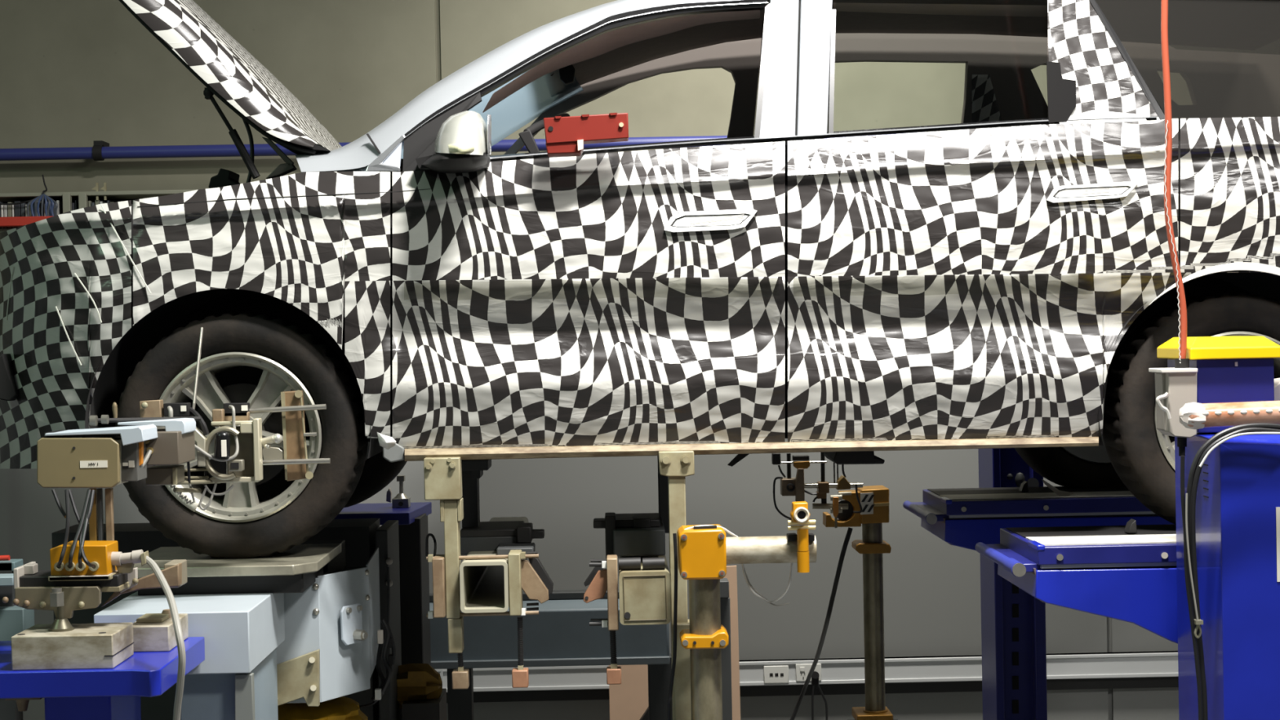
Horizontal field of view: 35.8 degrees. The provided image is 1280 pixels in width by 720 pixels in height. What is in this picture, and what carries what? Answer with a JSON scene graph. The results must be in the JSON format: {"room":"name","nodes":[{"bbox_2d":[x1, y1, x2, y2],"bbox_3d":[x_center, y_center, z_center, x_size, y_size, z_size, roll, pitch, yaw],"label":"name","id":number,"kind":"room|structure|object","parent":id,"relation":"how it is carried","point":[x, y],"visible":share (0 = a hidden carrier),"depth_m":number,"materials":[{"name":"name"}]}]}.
{"room":"car testing workshop","nodes":[
{"label":"car testing workshop","id":0,"kind":"room"},
{"bbox_2d":[0,0,1279,719],"bbox_3d":[-0.134,-0.423,9.319,12.000,4.600,0.150,-1,1,-1],"label":"wall","id":1,"kind":"structure","parent":0,"point":[73,73],"depth_m":9.24,"materials":[{"name":"paint"}]},
{"bbox_2d":[440,668,443,682],"bbox_3d":[-0.969,1.520,9.183,0.115,0.181,0.050,-1,1,-1],"label":"trunking end","id":2,"kind":"object","parent":1,"relation":"attached to","point":[442,671],"visible":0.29,"depth_m":9.16,"materials":[{"name":"grey plastic"}]},
{"bbox_2d":[0,132,916,160],"bbox_3d":[-0.143,-1.007,9.164,8.000,0.091,0.166,-1,1,-1],"label":"pipe","id":3,"kind":"object","parent":1,"relation":"attached to","point":[101,150],"visible":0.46,"depth_m":9.07,"materials":[{"name":"blue metal"}]},
{"bbox_2d":[764,665,788,683],"bbox_3d":[0.635,1.466,9.223,0.115,0.081,0.014,-1,1,-1],"label":"wall outlet","id":4,"kind":"object","parent":1,"relation":"attached to","point":[776,673],"visible":1,"depth_m":9.22,"materials":[{"name":"white plastic"}]},
{"bbox_2d":[435,650,1178,692],"bbox_3d":[2.253,1.429,9.273,7.300,0.112,0.058,-1,1,-1],"label":"cable trunking","id":5,"kind":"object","parent":1,"relation":"attached to","point":[1131,664],"depth_m":9.24,"materials":[{"name":"grey plastic"}]},
{"bbox_2d":[795,663,821,681],"bbox_3d":[0.786,1.457,9.224,0.118,0.081,0.016,-1,1,-1],"label":"wall outlet","id":6,"kind":"object","parent":1,"relation":"attached to","point":[802,670],"visible":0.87,"depth_m":9.22,"materials":[{"name":"white plastic"}]},
{"bbox_2d":[800,666,804,671],"bbox_3d":[0.756,1.441,9.218,0.022,0.019,0.006,-1,1,-1],"label":"switch","id":7,"kind":"object","parent":6,"relation":"attached to","point":[802,668],"depth_m":9.22,"materials":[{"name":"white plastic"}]},
{"bbox_2d":[811,671,827,719],"bbox_3d":[0.834,1.654,9.207,0.079,0.416,0.039,-1,1,-1],"label":"plug","id":8,"kind":"object","parent":6,"relation":"attached to","point":[815,677],"visible":0.94,"depth_m":9.20,"materials":[{"name":"black plastic"}]},
{"bbox_2d":[446,676,1178,702],"bbox_3d":[2.205,1.514,9.287,7.400,0.054,0.030,-1,1,-1],"label":"trim","id":9,"kind":"structure","parent":1,"relation":"attached to","point":[1154,682],"depth_m":9.26,"materials":[{"name":"black"}]},
{"bbox_3d":[-0.040,1.973,5.777,12.000,0.100,7.300,-1,1,-1],"label":"floor","id":10,"kind":"structure","parent":0,"visible":0},
{"bbox_2d":[0,555,34,719],"bbox_3d":[-1.744,1.249,5.383,0.184,1.424,0.180,-1,1,-1],"label":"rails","id":11,"kind":"object","parent":10,"relation":"on","point":[14,620],"visible":0.55,"depth_m":5.38,"materials":[{"name":"grey metal"}]},
{"bbox_2d":[0,174,197,232],"bbox_3d":[-2.412,0.544,9.016,1.101,2.762,0.380,-1,1,-1],"label":"storage rack","id":12,"kind":"object","parent":10,"relation":"on","point":[67,197],"depth_m":8.86,"materials":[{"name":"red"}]},
{"bbox_2d":[0,204,4,228],"bbox_3d":[-2.866,-0.648,8.994,0.010,0.114,0.220,-1,1,-1],"label":"binder","id":13,"kind":"object","parent":12,"relation":"in","point":[2,206],"visible":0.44,"depth_m":8.88,"materials":[{"name":"grey"}]},
{"bbox_2d":[4,204,8,228],"bbox_3d":[-2.850,-0.645,8.994,0.013,0.106,0.220,-1,1,-1],"label":"binder","id":14,"kind":"object","parent":12,"relation":"in","point":[6,211],"visible":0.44,"depth_m":8.88,"materials":[{"name":"grey"}]},
{"bbox_2d":[0,228,12,232],"bbox_3d":[-2.434,-0.585,9.030,1.101,0.030,0.320,-1,1,-1],"label":"shelf","id":15,"kind":"object","parent":12,"relation":"attached to","point":[1,229],"depth_m":8.86,"materials":[{"name":"metal"}]},
{"bbox_2d":[7,202,13,228],"bbox_3d":[-2.832,-0.651,8.994,0.016,0.118,0.220,-1,1,-1],"label":"binder","id":16,"kind":"object","parent":12,"relation":"in","point":[9,206],"visible":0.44,"depth_m":8.88,"materials":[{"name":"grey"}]},
{"bbox_2d":[12,204,14,228],"bbox_3d":[-2.817,-0.647,8.994,0.007,0.110,0.220,-1,1,-1],"label":"binder","id":17,"kind":"object","parent":12,"relation":"in","point":[13,206],"visible":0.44,"depth_m":8.88,"materials":[{"name":"grey"}]},
{"bbox_2d":[14,200,26,227],"bbox_3d":[-2.797,-0.654,8.995,0.025,0.122,0.220,-1,1,-1],"label":"binder","id":18,"kind":"object","parent":12,"relation":"in","point":[17,207],"visible":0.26,"depth_m":8.88,"materials":[{"name":"grey"}]},
{"bbox_2d":[21,203,27,216],"bbox_3d":[-2.773,-0.650,8.995,0.016,0.114,0.220,-1,1,-1],"label":"binder","id":19,"kind":"object","parent":12,"relation":"in","point":[23,205],"visible":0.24,"depth_m":8.88,"materials":[{"name":"grey plastic"}]},
{"bbox_2d":[0,216,52,227],"bbox_3d":[-2.791,-0.618,8.885,0.386,0.042,0.160,-1,1,-1],"label":"tray","id":20,"kind":"object","parent":12,"relation":"on","point":[19,221],"depth_m":8.81,"materials":[{"name":"red"}]},
{"bbox_2d":[28,202,34,216],"bbox_3d":[-2.741,-0.653,8.995,0.013,0.118,0.220,-1,1,-1],"label":"binder","id":21,"kind":"object","parent":12,"relation":"in","point":[30,214],"visible":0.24,"depth_m":8.88,"materials":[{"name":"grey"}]},
{"bbox_2d":[32,203,35,216],"bbox_3d":[-2.723,-0.649,8.996,0.016,0.110,0.220,-1,1,-1],"label":"binder","id":22,"kind":"object","parent":12,"relation":"in","point":[33,207],"visible":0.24,"depth_m":8.88,"materials":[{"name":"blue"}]},
{"bbox_2d":[40,202,44,216],"bbox_3d":[-2.688,-0.652,8.996,0.013,0.114,0.220,-1,1,-1],"label":"binder","id":23,"kind":"object","parent":12,"relation":"in","point":[40,202],"visible":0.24,"depth_m":8.89,"materials":[{"name":"grey"}]},
{"bbox_2d":[47,201,52,216],"bbox_3d":[-2.655,-0.654,8.996,0.019,0.118,0.220,-1,1,-1],"label":"binder","id":24,"kind":"object","parent":12,"relation":"in","point":[50,212],"visible":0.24,"depth_m":8.89,"materials":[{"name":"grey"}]},
{"bbox_2d":[56,200,62,214],"bbox_3d":[-2.616,-0.657,8.997,0.013,0.122,0.220,-1,1,-1],"label":"binder","id":25,"kind":"object","parent":12,"relation":"in","point":[60,210],"visible":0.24,"depth_m":8.90,"materials":[{"name":"grey"}]},
{"bbox_2d":[71,202,75,210],"bbox_3d":[-2.550,-0.652,8.998,0.016,0.110,0.220,-1,1,-1],"label":"binder","id":26,"kind":"object","parent":12,"relation":"on","point":[73,203],"visible":0.2,"depth_m":8.89,"materials":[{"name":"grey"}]},
{"bbox_2d":[75,200,78,209],"bbox_3d":[-2.535,-0.659,8.998,0.007,0.122,0.220,-1,1,-1],"label":"binder","id":27,"kind":"object","parent":12,"relation":"on","point":[76,201],"visible":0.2,"depth_m":8.89,"materials":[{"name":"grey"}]},
{"bbox_2d":[88,200,94,206],"bbox_3d":[-2.475,-0.658,8.999,0.010,0.118,0.220,-1,1,-1],"label":"binder","id":28,"kind":"object","parent":12,"relation":"on","point":[89,202],"visible":0.2,"depth_m":8.89,"materials":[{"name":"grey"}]},
{"bbox_2d":[94,200,106,204],"bbox_3d":[-2.441,-0.660,8.999,0.016,0.122,0.220,-1,1,-1],"label":"binder","id":29,"kind":"object","parent":12,"relation":"on","point":[96,202],"visible":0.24,"depth_m":8.89,"materials":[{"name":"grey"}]},
{"bbox_2d":[0,636,204,719],"bbox_3d":[-1.391,1.344,4.880,0.554,1.235,0.519,-1,1,-1],"label":"stand","id":30,"kind":"object","parent":10,"relation":"on","point":[115,693],"visible":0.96,"depth_m":4.65,"materials":[{"name":"paint"}]},
{"bbox_2d":[11,622,133,671],"bbox_3d":[-1.359,0.686,4.751,0.240,0.082,0.202,-1,1,-1],"label":"block","id":31,"kind":"object","parent":30,"relation":"on","point":[89,646],"visible":1,"depth_m":4.65,"materials":[{"name":"metal"}]},
{"bbox_2d":[49,488,118,580],"bbox_3d":[-1.352,0.420,4.790,0.150,0.218,0.196,-1,1,-1],"label":"junction box","id":32,"kind":"object","parent":31,"relation":"on","point":[82,557],"visible":0.98,"depth_m":4.76,"materials":[{"name":"yellow paint"}]},
{"bbox_2d":[111,549,186,719],"bbox_3d":[-1.138,0.948,4.712,0.089,0.974,0.363,-2,1,-42],"label":"cable","id":33,"kind":"object","parent":32,"relation":"attached to","point":[124,562],"visible":1,"depth_m":4.67,"materials":[{"name":"beige paint"}]},
{"bbox_2d":[2,559,186,631],"bbox_3d":[-1.325,0.570,4.838,0.446,0.149,0.243,-1,1,-18],"label":"bracket","id":34,"kind":"object","parent":31,"relation":"on","point":[34,589],"visible":0.95,"depth_m":4.76,"materials":[{"name":"grey metal"}]},
{"bbox_2d":[133,608,188,652],"bbox_3d":[-1.219,0.680,5.003,0.105,0.082,0.220,-1,1,-1],"label":"block","id":35,"kind":"object","parent":30,"relation":"on","point":[152,632],"visible":0.82,"depth_m":4.89,"materials":[{"name":"metal"}]},
{"bbox_2d":[93,591,284,719],"bbox_3d":[-1.209,1.302,5.427,0.405,1.297,0.550,-1,1,-1],"label":"box","id":36,"kind":"object","parent":10,"relation":"on","point":[237,679],"visible":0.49,"depth_m":5.20,"materials":[{"name":"grey paint"}]},
{"bbox_2d":[93,591,284,674],"bbox_3d":[-1.221,0.735,5.419,0.402,0.162,0.550,-1,1,-1],"label":"hood","id":37,"kind":"object","parent":36,"relation":"attached to","point":[241,632],"depth_m":5.19,"materials":[{"name":"grey paint"}]},
{"bbox_2d":[51,518,379,719],"bbox_3d":[-1.419,1.250,6.748,1.054,1.373,0.300,-1,1,-1],"label":"housing","id":38,"kind":"object","parent":10,"relation":"on","point":[358,535],"visible":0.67,"depth_m":6.59,"materials":[{"name":"black metal"}]},
{"bbox_2d":[133,539,380,719],"bbox_3d":[-1.121,1.252,5.957,0.646,1.380,0.990,-1,1,-1],"label":"platform","id":39,"kind":"object","parent":10,"relation":"on","point":[327,654],"visible":0.86,"depth_m":5.75,"materials":[{"name":"metal"}]},
{"bbox_2d":[359,566,395,707],"bbox_3d":[-0.818,0.866,6.139,0.096,0.442,0.175,-2,1,-36],"label":"cable bundle","id":40,"kind":"object","parent":39,"relation":"on","point":[388,642],"visible":0.96,"depth_m":6.10,"materials":[{"name":"black"}]},
{"bbox_2d":[0,0,1279,558],"bbox_3d":[0.068,-0.393,6.400,4.846,1.851,2.084,-1,1,-1],"label":"car","id":41,"kind":"object","parent":39,"relation":"on","point":[1005,277],"visible":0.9,"depth_m":5.62,"materials":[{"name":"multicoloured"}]},
{"bbox_2d":[36,327,330,540],"bbox_3d":[-1.235,0.190,5.226,0.361,0.553,0.805,-1,1,38],"label":"sensor","id":42,"kind":"object","parent":41,"relation":"attached to","point":[65,459],"visible":1,"depth_m":5.15,"materials":[{"name":"brown"}]},
{"bbox_2d":[145,440,153,453],"bbox_3d":[-1.265,0.219,5.086,0.028,0.048,0.024,-1,1,-14],"label":"socket","id":43,"kind":"object","parent":42,"relation":"attached to","point":[149,443],"depth_m":5.08,"materials":[{"name":"gold metal"}]},
{"bbox_2d":[415,111,491,173],"bbox_3d":[-0.525,-0.617,5.525,0.218,0.174,0.356,-1,1,-1],"label":"mirror","id":44,"kind":"object","parent":41,"relation":"attached to","point":[446,141],"depth_m":5.48,"materials":[{"name":"white plastic"}]},
{"bbox_2d":[423,457,553,688],"bbox_3d":[-0.451,0.593,6.223,0.386,0.656,1.360,-1,1,-1],"label":"clamp","id":45,"kind":"object","parent":41,"relation":"attached to","point":[495,571],"visible":0.98,"depth_m":5.60,"materials":[{"name":"beige metal"}]},
{"bbox_2d":[550,64,575,84],"bbox_3d":[-0.250,-0.932,6.438,0.058,0.080,0.125,-1,1,-21],"label":"mirror","id":46,"kind":"object","parent":41,"relation":"attached to","point":[566,73],"depth_m":6.39,"materials":[{"name":"black plastic"}]},
{"bbox_2d":[543,112,628,157],"bbox_3d":[-0.151,-0.632,5.563,0.236,0.111,0.125,-1,1,-1],"label":"box","id":47,"kind":"object","parent":41,"relation":"attached to","point":[565,136],"visible":1,"depth_m":5.51,"materials":[{"name":"red plastic"}]},
{"bbox_2d":[333,475,431,666],"bbox_3d":[-0.993,1.181,7.578,0.372,1.473,0.450,-1,1,-1],"label":"stand","id":48,"kind":"object","parent":10,"relation":"on","point":[412,517],"visible":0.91,"depth_m":7.45,"materials":[{"name":"blue paint"}]},
{"bbox_2d":[375,520,402,719],"bbox_3d":[-0.837,1.243,6.721,0.057,1.366,0.371,-1,1,-1],"label":"support post","id":49,"kind":"object","parent":10,"relation":"on","point":[387,535],"visible":0.73,"depth_m":6.62,"materials":[{"name":"grey metal"}]},
{"bbox_2d":[396,663,442,708],"bbox_3d":[-0.775,1.123,6.806,0.190,0.160,0.159,-1,1,-1],"label":"motor","id":50,"kind":"object","parent":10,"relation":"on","point":[415,682],"visible":0.67,"depth_m":6.76,"materials":[{"name":"metal"}]},
{"bbox_2d":[401,688,447,719],"bbox_3d":[-0.736,1.541,6.832,0.126,0.763,0.280,-1,1,-1],"label":"plinth","id":51,"kind":"object","parent":10,"relation":"on","point":[427,708],"visible":0.8,"depth_m":6.69,"materials":[{"name":"black metal"}]},
{"bbox_2d":[429,589,672,719],"bbox_3d":[-0.455,1.440,8.229,1.182,0.916,0.370,-1,1,-1],"label":"frame","id":52,"kind":"object","parent":10,"relation":"on","point":[561,634],"visible":0.47,"depth_m":8.06,"materials":[{"name":"metal"}]},
{"bbox_2d":[608,664,648,719],"bbox_3d":[-0.005,1.627,8.933,0.262,0.507,0.020,-1,1,-1],"label":"board","id":53,"kind":"object","parent":10,"relation":"on","point":[628,700],"visible":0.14,"depth_m":8.92,"materials":[{"name":"beige wood"}]},
{"bbox_2d":[583,450,694,719],"bbox_3d":[-0.001,1.084,6.233,0.321,1.665,1.364,-1,1,-1],"label":"clamp","id":54,"kind":"object","parent":10,"relation":"on","point":[646,581],"visible":0.98,"depth_m":5.59,"materials":[{"name":"beige metal"}]},
{"bbox_2d":[640,706,648,719],"bbox_3d":[0.026,1.601,8.748,0.222,0.385,0.050,-1,1,-1],"label":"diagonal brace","id":55,"kind":"object","parent":10,"relation":"on","point":[646,715],"visible":0.02,"depth_m":8.72,"materials":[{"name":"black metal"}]},
{"bbox_2d":[720,577,732,719],"bbox_3d":[0.363,1.412,8.535,0.063,0.932,0.120,-1,1,-1],"label":"upright","id":56,"kind":"object","parent":10,"relation":"on","point":[724,583],"visible":0.55,"depth_m":8.52,"materials":[{"name":"grey"}]},
{"bbox_2d":[724,565,740,719],"bbox_3d":[0.395,1.376,8.935,0.113,0.892,0.020,-1,1,-1],"label":"board","id":57,"kind":"object","parent":10,"relation":"on","point":[731,571],"visible":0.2,"depth_m":8.92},
{"bbox_2d":[676,501,817,719],"bbox_3d":[0.279,1.154,5.420,0.426,1.535,0.240,-1,1,-1],"label":"column","id":58,"kind":"structure","parent":10,"relation":"on","point":[704,552],"depth_m":5.37,"materials":[{"name":"metal"}]},
{"bbox_2d":[667,533,677,719],"bbox_3d":[0.091,1.140,5.541,0.057,1.314,0.018,-1,1,25],"label":"cable","id":59,"kind":"object","parent":58,"relation":"attached to","point":[674,535],"visible":1,"depth_m":5.53,"materials":[{"name":"black plastic"}]},
{"bbox_2d":[742,563,792,605],"bbox_3d":[0.352,0.620,5.455,0.140,0.120,0.026,-1,1,-1],"label":"loose wire","id":60,"kind":"object","parent":58,"relation":"hanging from","point":[745,575],"visible":1,"depth_m":5.46,"materials":[{"name":"grey"}]},
{"bbox_2d":[771,452,897,719],"bbox_3d":[0.771,1.115,7.712,0.500,1.534,0.330,-1,1,-1],"label":"stand","id":61,"kind":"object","parent":10,"relation":"on","point":[867,505],"depth_m":7.71,"materials":[{"name":"metal"}]},
{"bbox_2d":[790,527,853,719],"bbox_3d":[0.744,1.177,8.179,0.129,1.077,1.139,-1,1,-8],"label":"cable","id":62,"kind":"object","parent":61,"relation":"attached to","point":[850,530],"visible":1,"depth_m":7.79,"materials":[{"name":"black plastic"}]},
{"bbox_2d":[977,448,1047,719],"bbox_3d":[1.467,1.036,7.773,0.196,1.664,0.325,-1,1,-1],"label":"post","id":63,"kind":"object","parent":10,"relation":"on","point":[1014,649],"visible":0.66,"depth_m":7.68,"materials":[{"name":"blue metal"}]},
{"bbox_2d":[902,479,1173,550],"bbox_3d":[1.561,0.595,7.117,1.154,0.366,0.568,-1,1,-1],"label":"platform","id":64,"kind":"object","parent":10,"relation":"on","point":[963,517],"visible":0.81,"depth_m":6.85,"materials":[{"name":"blue paint"}]},
{"bbox_2d":[1174,432,1279,719],"bbox_3d":[1.826,1.038,5.139,0.760,1.716,0.402,-1,1,-1],"label":"tall cabinet","id":65,"kind":"object","parent":10,"relation":"on","point":[1237,513],"visible":0.76,"depth_m":4.93,"materials":[{"name":"blue metal"}]},
{"bbox_2d":[975,519,1177,644],"bbox_3d":[1.581,0.625,5.647,1.154,0.345,0.568,-1,1,-1],"label":"platform","id":66,"kind":"object","parent":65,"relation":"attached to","point":[1128,572],"visible":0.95,"depth_m":5.38,"materials":[{"name":"blue paint"}]},
{"bbox_2d":[1156,336,1279,432],"bbox_3d":[1.521,0.061,5.208,0.234,0.244,0.314,-1,1,-1],"label":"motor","id":67,"kind":"object","parent":65,"relation":"on","point":[1231,369],"visible":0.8,"depth_m":5.07,"materials":[{"name":"blue paint"}]},
{"bbox_2d":[1148,358,1197,456],"bbox_3d":[1.360,0.122,5.069,0.110,0.250,0.126,-1,1,-1],"label":"box","id":68,"kind":"object","parent":67,"relation":"attached to","point":[1175,387],"visible":0.99,"depth_m":5.02,"materials":[{"name":"beige paint"}]},
{"bbox_2d":[1160,0,1186,363],"bbox_3d":[1.354,-1.048,5.052,0.057,2.116,0.025,-1,1,-1],"label":"hose","id":69,"kind":"object","parent":68,"relation":"attached to","point":[1182,342],"visible":1,"depth_m":5.06,"materials":[{"name":"red rubber"}]},
{"bbox_2d":[1178,400,1279,429],"bbox_3d":[1.528,0.134,4.903,0.384,0.069,0.066,-1,1,-1],"label":"rod","id":70,"kind":"object","parent":68,"relation":"attached to","point":[1193,415],"visible":1,"depth_m":4.88,"materials":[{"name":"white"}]},
{"bbox_2d":[1274,377,1279,400],"bbox_3d":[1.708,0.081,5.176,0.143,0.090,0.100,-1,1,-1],"label":"label","id":71,"kind":"object","parent":67,"relation":"attached to","point":[1277,381],"depth_m":5.12,"materials":[{"name":"beige paint"}]},
{"bbox_2d":[1180,422,1279,719],"bbox_3d":[1.494,0.866,4.851,0.322,1.422,0.058,-1,1,-1],"label":"cable loop","id":72,"kind":"object","parent":65,"relation":"hanging from","point":[1188,501],"visible":1,"depth_m":4.85,"materials":[{"name":"black rubber"}]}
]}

